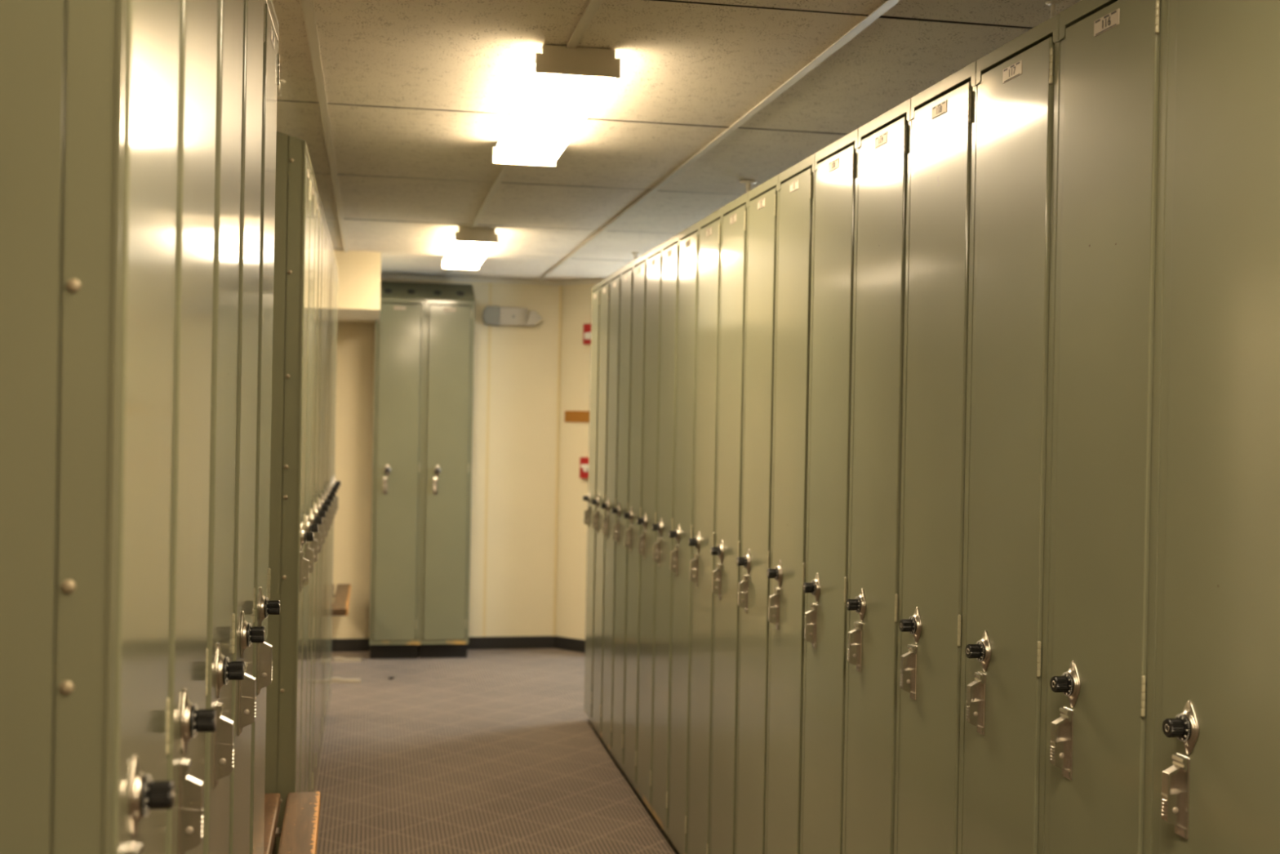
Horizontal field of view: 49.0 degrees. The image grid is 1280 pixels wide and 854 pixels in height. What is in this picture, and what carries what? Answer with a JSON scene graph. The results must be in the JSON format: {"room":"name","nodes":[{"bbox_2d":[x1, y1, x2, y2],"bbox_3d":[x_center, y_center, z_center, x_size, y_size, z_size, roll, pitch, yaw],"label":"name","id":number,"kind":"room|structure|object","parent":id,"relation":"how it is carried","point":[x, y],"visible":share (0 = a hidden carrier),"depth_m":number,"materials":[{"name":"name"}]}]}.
{"room":"locker room","nodes":[
{"label":"locker room","id":0,"kind":"room"},
{"bbox_2d":[333,250,381,323],"bbox_3d":[-2.959,-0.843,8.064,2.883,0.330,1.168,1,0,-11],"label":"soffit","id":1,"kind":"structure","parent":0,"point":[359,273],"depth_m":7.75,"materials":[{"name":"beige paint"}]},
{"bbox_2d":[332,274,559,639],"bbox_3d":[-2.531,0.202,8.853,4.060,2.436,0.102,1,0,-12],"label":"wall","id":2,"kind":"structure","parent":0,"point":[524,359],"depth_m":9.15,"materials":[{"name":"beige paint"}]},
{"bbox_2d":[332,635,555,651],"bbox_3d":[-2.542,1.379,8.806,4.060,0.081,0.006,1,0,-12],"label":"baseboard","id":3,"kind":"structure","parent":2,"relation":"attached to","point":[508,642],"depth_m":9.15,"materials":[{"name":"black rubber"}]},
{"bbox_2d":[380,275,603,285],"bbox_3d":[-0.850,-0.946,9.084,1.613,0.023,0.333,1,0,4],"label":"trim","id":4,"kind":"structure","parent":2,"relation":"attached to","point":[388,277],"depth_m":9.10,"materials":[{"name":"beige metal"}]},
{"bbox_2d":[482,306,542,325],"bbox_3d":[-0.829,-0.718,9.115,0.384,0.119,0.091,1,0,-11],"label":"emergency light","id":5,"kind":"object","parent":2,"relation":"attached to","point":[491,315],"visible":1,"depth_m":9.09,"materials":[{"name":"beige plastic"}]},
{"bbox_2d":[482,282,561,636],"bbox_3d":[-0.770,0.208,9.186,0.476,2.324,0.019,1,0,-11],"label":"trim","id":6,"kind":"structure","parent":2,"relation":"attached to","point":[490,283],"depth_m":9.14,"materials":[{"name":"beige paint"}]},
{"bbox_2d":[315,648,679,853],"bbox_3d":[-0.191,1.535,2.201,6.401,0.076,14.224,1,0,-11],"label":"floor","id":7,"kind":"structure","parent":0,"point":[487,751],"depth_m":6.08,"materials":[{"name":"carpet"}]},
{"bbox_2d":[0,0,178,853],"bbox_3d":[-0.588,0.332,1.259,0.342,2.324,0.310,1,0,-10],"label":"locker","id":8,"kind":"object","parent":7,"relation":"on","point":[88,88],"visible":1,"depth_m":1.13,"materials":[{"name":"metal"}]},
{"bbox_2d":[164,0,217,853],"bbox_3d":[-0.642,0.329,1.562,0.342,2.324,0.304,1,0,-10],"label":"locker","id":9,"kind":"object","parent":7,"relation":"on","point":[188,651],"visible":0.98,"depth_m":1.53,"materials":[{"name":"metal"}]},
{"bbox_2d":[203,0,244,853],"bbox_3d":[-0.696,0.327,1.862,0.342,2.324,0.304,1,0,-10],"label":"locker","id":10,"kind":"object","parent":7,"relation":"on","point":[220,626],"visible":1,"depth_m":1.82,"materials":[{"name":"metal"}]},
{"bbox_2d":[228,0,265,853],"bbox_3d":[-0.750,0.324,2.162,0.342,2.324,0.304,1,0,-10],"label":"locker","id":11,"kind":"object","parent":7,"relation":"on","point":[243,697],"visible":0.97,"depth_m":2.13,"materials":[{"name":"metal"}]},
{"bbox_2d":[248,0,279,853],"bbox_3d":[-0.803,0.322,2.462,0.342,2.324,0.304,1,0,-10],"label":"locker","id":12,"kind":"object","parent":7,"relation":"on","point":[262,656],"visible":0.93,"depth_m":2.43,"materials":[{"name":"metal"}]},
{"bbox_2d":[270,0,279,29],"bbox_3d":[-0.800,-0.793,2.454,0.306,0.094,0.304,1,0,-10],"label":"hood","id":13,"kind":"object","parent":12,"relation":"attached to","point":[272,7],"depth_m":2.53,"materials":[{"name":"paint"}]},
{"bbox_2d":[264,131,313,853],"bbox_3d":[-1.073,0.310,3.870,0.342,2.324,0.310,1,0,-11],"label":"locker","id":14,"kind":"object","parent":7,"relation":"on","point":[290,570],"visible":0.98,"depth_m":3.74,"materials":[{"name":"metal"}]},
{"bbox_2d":[288,135,311,161],"bbox_3d":[-1.070,-0.805,3.864,0.306,0.094,0.304,1,0,-11],"label":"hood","id":15,"kind":"object","parent":14,"relation":"attached to","point":[295,144],"depth_m":3.74,"materials":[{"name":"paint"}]},
{"bbox_2d":[263,791,320,853],"bbox_3d":[-0.832,1.226,3.212,0.315,0.508,1.041,1,0,-12],"label":"bench","id":16,"kind":"object","parent":7,"relation":"on","point":[299,832],"visible":0.7,"depth_m":3.46,"materials":[{"name":"brown wood"}]},
{"bbox_2d":[299,161,318,791],"bbox_3d":[-1.130,0.307,4.173,0.342,2.324,0.304,1,0,-11],"label":"locker","id":17,"kind":"object","parent":7,"relation":"on","point":[308,553],"visible":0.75,"depth_m":4.15,"materials":[{"name":"metal"}]},
{"bbox_2d":[304,180,322,791],"bbox_3d":[-1.186,0.305,4.472,0.342,2.324,0.304,1,0,-11],"label":"locker","id":18,"kind":"object","parent":7,"relation":"on","point":[313,544],"visible":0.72,"depth_m":4.45,"materials":[{"name":"metal"}]},
{"bbox_2d":[308,195,325,791],"bbox_3d":[-1.243,0.302,4.772,0.342,2.324,0.304,1,0,-11],"label":"locker","id":19,"kind":"object","parent":7,"relation":"on","point":[317,535],"visible":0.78,"depth_m":4.74,"materials":[{"name":"metal"}]},
{"bbox_2d":[311,208,328,791],"bbox_3d":[-1.299,0.300,5.071,0.342,2.324,0.304,1,0,-11],"label":"locker","id":20,"kind":"object","parent":7,"relation":"on","point":[321,506],"visible":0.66,"depth_m":5.05,"materials":[{"name":"metal"}]},
{"bbox_2d":[315,222,331,781],"bbox_3d":[-1.356,0.297,5.371,0.342,2.324,0.304,1,0,-11],"label":"locker","id":21,"kind":"object","parent":7,"relation":"on","point":[324,501],"visible":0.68,"depth_m":5.37,"materials":[{"name":"metal"}]},
{"bbox_2d":[319,231,333,762],"bbox_3d":[-1.412,0.294,5.670,0.342,2.324,0.304,1,0,-11],"label":"locker","id":22,"kind":"object","parent":7,"relation":"on","point":[326,496],"visible":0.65,"depth_m":5.66,"materials":[{"name":"metal"}]},
{"bbox_2d":[321,240,335,746],"bbox_3d":[-1.468,0.292,5.970,0.342,2.324,0.304,1,0,-11],"label":"locker","id":23,"kind":"object","parent":7,"relation":"on","point":[332,492],"visible":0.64,"depth_m":5.93,"materials":[{"name":"metal"}]},
{"bbox_2d":[324,250,337,730],"bbox_3d":[-1.525,0.289,6.269,0.342,2.324,0.304,1,0,-11],"label":"locker","id":24,"kind":"object","parent":7,"relation":"on","point":[331,487],"visible":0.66,"depth_m":6.25,"materials":[{"name":"metal"}]},
{"bbox_2d":[327,257,339,711],"bbox_3d":[-1.581,0.287,6.569,0.342,2.324,0.304,1,0,-11],"label":"locker","id":25,"kind":"object","parent":7,"relation":"on","point":[333,484],"visible":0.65,"depth_m":6.56,"materials":[{"name":"metal"}]},
{"bbox_2d":[328,262,341,701],"bbox_3d":[-1.638,0.284,6.868,0.342,2.324,0.304,1,0,-11],"label":"locker","id":26,"kind":"object","parent":7,"relation":"on","point":[335,481],"visible":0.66,"depth_m":6.85,"materials":[{"name":"metal"}]},
{"bbox_2d":[331,583,361,683],"bbox_3d":[-1.797,1.213,8.253,0.315,0.447,1.143,1,0,-11],"label":"bench","id":27,"kind":"object","parent":7,"relation":"on","point":[340,605],"visible":0.48,"depth_m":8.07,"materials":[{"name":"brown wood"}]},
{"bbox_2d":[368,281,425,658],"bbox_3d":[-1.520,0.258,8.785,0.304,2.362,0.342,1,0,-11],"label":"locker","id":28,"kind":"object","parent":7,"relation":"on","point":[400,329],"visible":0.95,"depth_m":8.65,"materials":[{"name":"metal"}]},
{"bbox_2d":[380,281,425,299],"bbox_3d":[-1.502,-0.857,8.797,0.304,0.132,0.306,1,0,-11],"label":"hood","id":29,"kind":"object","parent":28,"relation":"attached to","point":[388,290],"depth_m":8.77,"materials":[{"name":"paint"}]},
{"bbox_2d":[418,283,475,657],"bbox_3d":[-1.221,0.263,8.843,0.304,2.362,0.342,1,0,-11],"label":"locker","id":30,"kind":"object","parent":7,"relation":"on","point":[450,308],"visible":1,"depth_m":8.71,"materials":[{"name":"metal"}]},
{"bbox_2d":[424,283,475,301],"bbox_3d":[-1.203,-0.852,8.855,0.304,0.132,0.306,1,0,-11],"label":"hood","id":31,"kind":"object","parent":30,"relation":"attached to","point":[433,291],"depth_m":8.83,"materials":[{"name":"paint"}]},
{"bbox_2d":[582,281,600,724],"bbox_3d":[-0.104,0.388,6.931,0.342,2.174,0.304,1,0,-10],"label":"locker","id":32,"kind":"object","parent":7,"relation":"on","point":[596,292],"visible":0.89,"depth_m":6.88,"materials":[{"name":"metal"}]},
{"bbox_2d":[591,275,610,738],"bbox_3d":[-0.051,0.391,6.630,0.342,2.174,0.304,1,0,-10],"label":"locker","id":33,"kind":"object","parent":7,"relation":"on","point":[605,286],"visible":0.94,"depth_m":6.58,"materials":[{"name":"metal"}]},
{"bbox_2d":[600,268,621,753],"bbox_3d":[0.003,0.393,6.329,0.342,2.174,0.304,1,0,-10],"label":"locker","id":34,"kind":"object","parent":7,"relation":"on","point":[611,518],"visible":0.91,"depth_m":6.28,"materials":[{"name":"metal"}]},
{"bbox_2d":[611,261,633,771],"bbox_3d":[0.057,0.396,6.028,0.342,2.174,0.304,1,0,-10],"label":"locker","id":35,"kind":"object","parent":7,"relation":"on","point":[627,272],"visible":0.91,"depth_m":5.98,"materials":[{"name":"metal"}]},
{"bbox_2d":[623,252,647,791],"bbox_3d":[0.112,0.398,5.727,0.342,2.174,0.304,1,0,-10],"label":"locker","id":36,"kind":"object","parent":7,"relation":"on","point":[634,531],"visible":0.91,"depth_m":5.68,"materials":[{"name":"metal"}]},
{"bbox_2d":[636,243,662,812],"bbox_3d":[0.168,0.401,5.426,0.342,2.174,0.304,1,0,-11],"label":"locker","id":37,"kind":"object","parent":7,"relation":"on","point":[648,538],"visible":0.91,"depth_m":5.38,"materials":[{"name":"metal"}]},
{"bbox_2d":[651,232,679,835],"bbox_3d":[0.224,0.403,5.125,0.342,2.174,0.304,1,0,-11],"label":"locker","id":38,"kind":"object","parent":7,"relation":"on","point":[662,548],"visible":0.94,"depth_m":5.07,"materials":[{"name":"metal"}]},
{"bbox_2d":[668,221,699,853],"bbox_3d":[0.280,0.406,4.825,0.342,2.174,0.304,1,0,-11],"label":"locker","id":39,"kind":"object","parent":7,"relation":"on","point":[682,553],"visible":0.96,"depth_m":4.78,"materials":[{"name":"metal"}]},
{"bbox_2d":[688,207,722,853],"bbox_3d":[0.337,0.408,4.524,0.342,2.174,0.304,1,0,-11],"label":"locker","id":40,"kind":"object","parent":7,"relation":"on","point":[702,566],"visible":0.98,"depth_m":4.47,"materials":[{"name":"metal"}]},
{"bbox_2d":[710,191,748,853],"bbox_3d":[0.395,0.411,4.224,0.342,2.174,0.304,1,0,-11],"label":"locker","id":41,"kind":"object","parent":7,"relation":"on","point":[726,578],"visible":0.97,"depth_m":4.17,"materials":[{"name":"metal"}]},
{"bbox_2d":[736,174,779,853],"bbox_3d":[0.453,0.413,3.924,0.342,2.174,0.304,1,0,-11],"label":"locker","id":42,"kind":"object","parent":7,"relation":"on","point":[754,590],"visible":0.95,"depth_m":3.88,"materials":[{"name":"metal"}]},
{"bbox_2d":[766,153,815,853],"bbox_3d":[0.511,0.416,3.624,0.342,2.174,0.304,1,0,-11],"label":"locker","id":43,"kind":"object","parent":7,"relation":"on","point":[788,601],"visible":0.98,"depth_m":3.58,"materials":[{"name":"metal"}]},
{"bbox_2d":[802,128,858,853],"bbox_3d":[0.570,0.419,3.324,0.342,2.174,0.304,1,0,-11],"label":"locker","id":44,"kind":"object","parent":7,"relation":"on","point":[828,585],"visible":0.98,"depth_m":3.27,"materials":[{"name":"metal"}]},
{"bbox_2d":[844,97,911,853],"bbox_3d":[0.630,0.421,3.024,0.342,2.174,0.304,1,0,-11],"label":"locker","id":45,"kind":"object","parent":7,"relation":"on","point":[874,638],"visible":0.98,"depth_m":2.97,"materials":[{"name":"metal"}]},
{"bbox_2d":[897,60,977,853],"bbox_3d":[0.690,0.424,2.724,0.342,2.174,0.304,1,0,-11],"label":"locker","id":46,"kind":"object","parent":7,"relation":"on","point":[932,624],"visible":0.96,"depth_m":2.67,"materials":[{"name":"metal"}]},
{"bbox_2d":[962,13,1061,853],"bbox_3d":[0.751,0.426,2.424,0.342,2.174,0.304,1,0,-11],"label":"locker","id":47,"kind":"object","parent":7,"relation":"on","point":[1018,82],"visible":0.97,"depth_m":2.37,"materials":[{"name":"metal"}]},
{"bbox_2d":[1044,0,1169,853],"bbox_3d":[0.812,0.429,2.124,0.342,2.174,0.304,1,0,-12],"label":"locker","id":48,"kind":"object","parent":7,"relation":"on","point":[1113,83],"visible":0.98,"depth_m":2.07,"materials":[{"name":"metal"}]},
{"bbox_2d":[1151,0,1279,853],"bbox_3d":[0.873,0.432,1.824,0.342,2.174,0.304,1,0,-12],"label":"locker","id":49,"kind":"object","parent":7,"relation":"on","point":[1216,761],"visible":1,"depth_m":1.80,"materials":[{"name":"metal"}]},
{"bbox_2d":[555,279,600,639],"bbox_3d":[-0.276,0.243,9.100,0.579,2.436,0.102,1,0,37],"label":"wall","id":50,"kind":"structure","parent":0,"point":[576,300],"depth_m":9.16,"materials":[{"name":"beige paint"}]},
{"bbox_2d":[554,635,585,653],"bbox_3d":[-0.331,1.420,9.063,0.579,0.081,0.006,1,0,37],"label":"baseboard","id":51,"kind":"structure","parent":50,"relation":"attached to","point":[561,642],"depth_m":9.15,"materials":[{"name":"black rubber"}]},
{"bbox_2d":[564,410,589,422],"bbox_3d":[-0.393,-0.068,9.122,0.249,0.074,0.009,1,0,37],"label":"door sign","id":52,"kind":"object","parent":50,"relation":"attached to","point":[570,415],"visible":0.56,"depth_m":9.13,"materials":[{"name":"orange plastic"}]},
{"bbox_2d":[579,457,588,478],"bbox_3d":[-0.336,0.264,9.048,0.122,0.137,0.053,1,0,37],"label":"station","id":53,"kind":"object","parent":50,"relation":"attached to","point":[584,461],"visible":0.55,"depth_m":9.05,"materials":[{"name":"red plastic"}]},
{"bbox_2d":[582,323,591,344],"bbox_3d":[-0.313,-0.599,9.035,0.122,0.132,0.058,1,0,37],"label":"fire alarm strobe","id":54,"kind":"object","parent":50,"relation":"attached to","point":[587,327],"visible":0.56,"depth_m":9.04,"materials":[{"name":"red plastic"}]},
{"bbox_2d":[271,0,1081,281],"bbox_3d":[-0.144,-0.943,2.189,6.401,0.061,14.224,1,0,-11],"label":"ceiling","id":55,"kind":"structure","parent":0,"point":[420,94],"depth_m":3.98,"materials":[{"name":"tile"}]},
{"bbox_2d":[276,79,285,96],"bbox_3d":[-0.976,-0.914,3.788,0.038,0.040,0.038,1,0,-11],"label":"sprinkler","id":56,"kind":"object","parent":55,"relation":"attached to","point":[278,91],"visible":0.64,"depth_m":3.79,"materials":[{"name":"silver metal"}]},
{"bbox_2d":[441,226,497,270],"bbox_3d":[-0.891,-0.915,7.270,0.206,0.074,1.219,1,0,-11],"label":"ceiling light","id":57,"kind":"object","parent":55,"relation":"attached to","point":[468,247],"visible":1,"depth_m":6.92,"materials":[{"name":"white plastic"}]},
{"bbox_2d":[493,44,620,167],"bbox_3d":[-0.263,-0.887,3.989,0.206,0.074,1.219,1,0,-11],"label":"ceiling light","id":58,"kind":"object","parent":55,"relation":"attached to","point":[563,86],"visible":1,"depth_m":3.69,"materials":[{"name":"white plastic"}]},
{"bbox_2d":[301,0,901,281],"bbox_3d":[-0.238,-0.927,2.138,5.510,0.037,13.957,1,0,-11],"label":"trim","id":59,"kind":"structure","parent":55,"relation":"attached to","point":[593,6],"depth_m":3.93,"materials":[{"name":"beige metal"}]},
{"bbox_2d":[631,253,640,259],"bbox_3d":[-0.021,-0.906,7.555,0.054,0.056,0.054,1,0,-11],"label":"sprinkler","id":60,"kind":"object","parent":55,"relation":"attached to","point":[635,254],"visible":0.54,"depth_m":7.55,"materials":[{"name":"silver metal"}]},
{"bbox_2d":[739,180,756,193],"bbox_3d":[0.404,-0.882,5.237,0.064,0.066,0.064,1,0,-11],"label":"sprinkler","id":61,"kind":"object","parent":55,"relation":"attached to","point":[748,183],"visible":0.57,"depth_m":5.23,"materials":[{"name":"silver metal"}]},
{"bbox_2d":[1045,0,1061,18],"bbox_3d":[0.871,-0.878,2.960,0.032,0.033,0.032,1,0,-11],"label":"sprinkler","id":62,"kind":"object","parent":55,"relation":"attached to","point":[1053,3],"visible":0.79,"depth_m":2.96,"materials":[{"name":"silver metal"}]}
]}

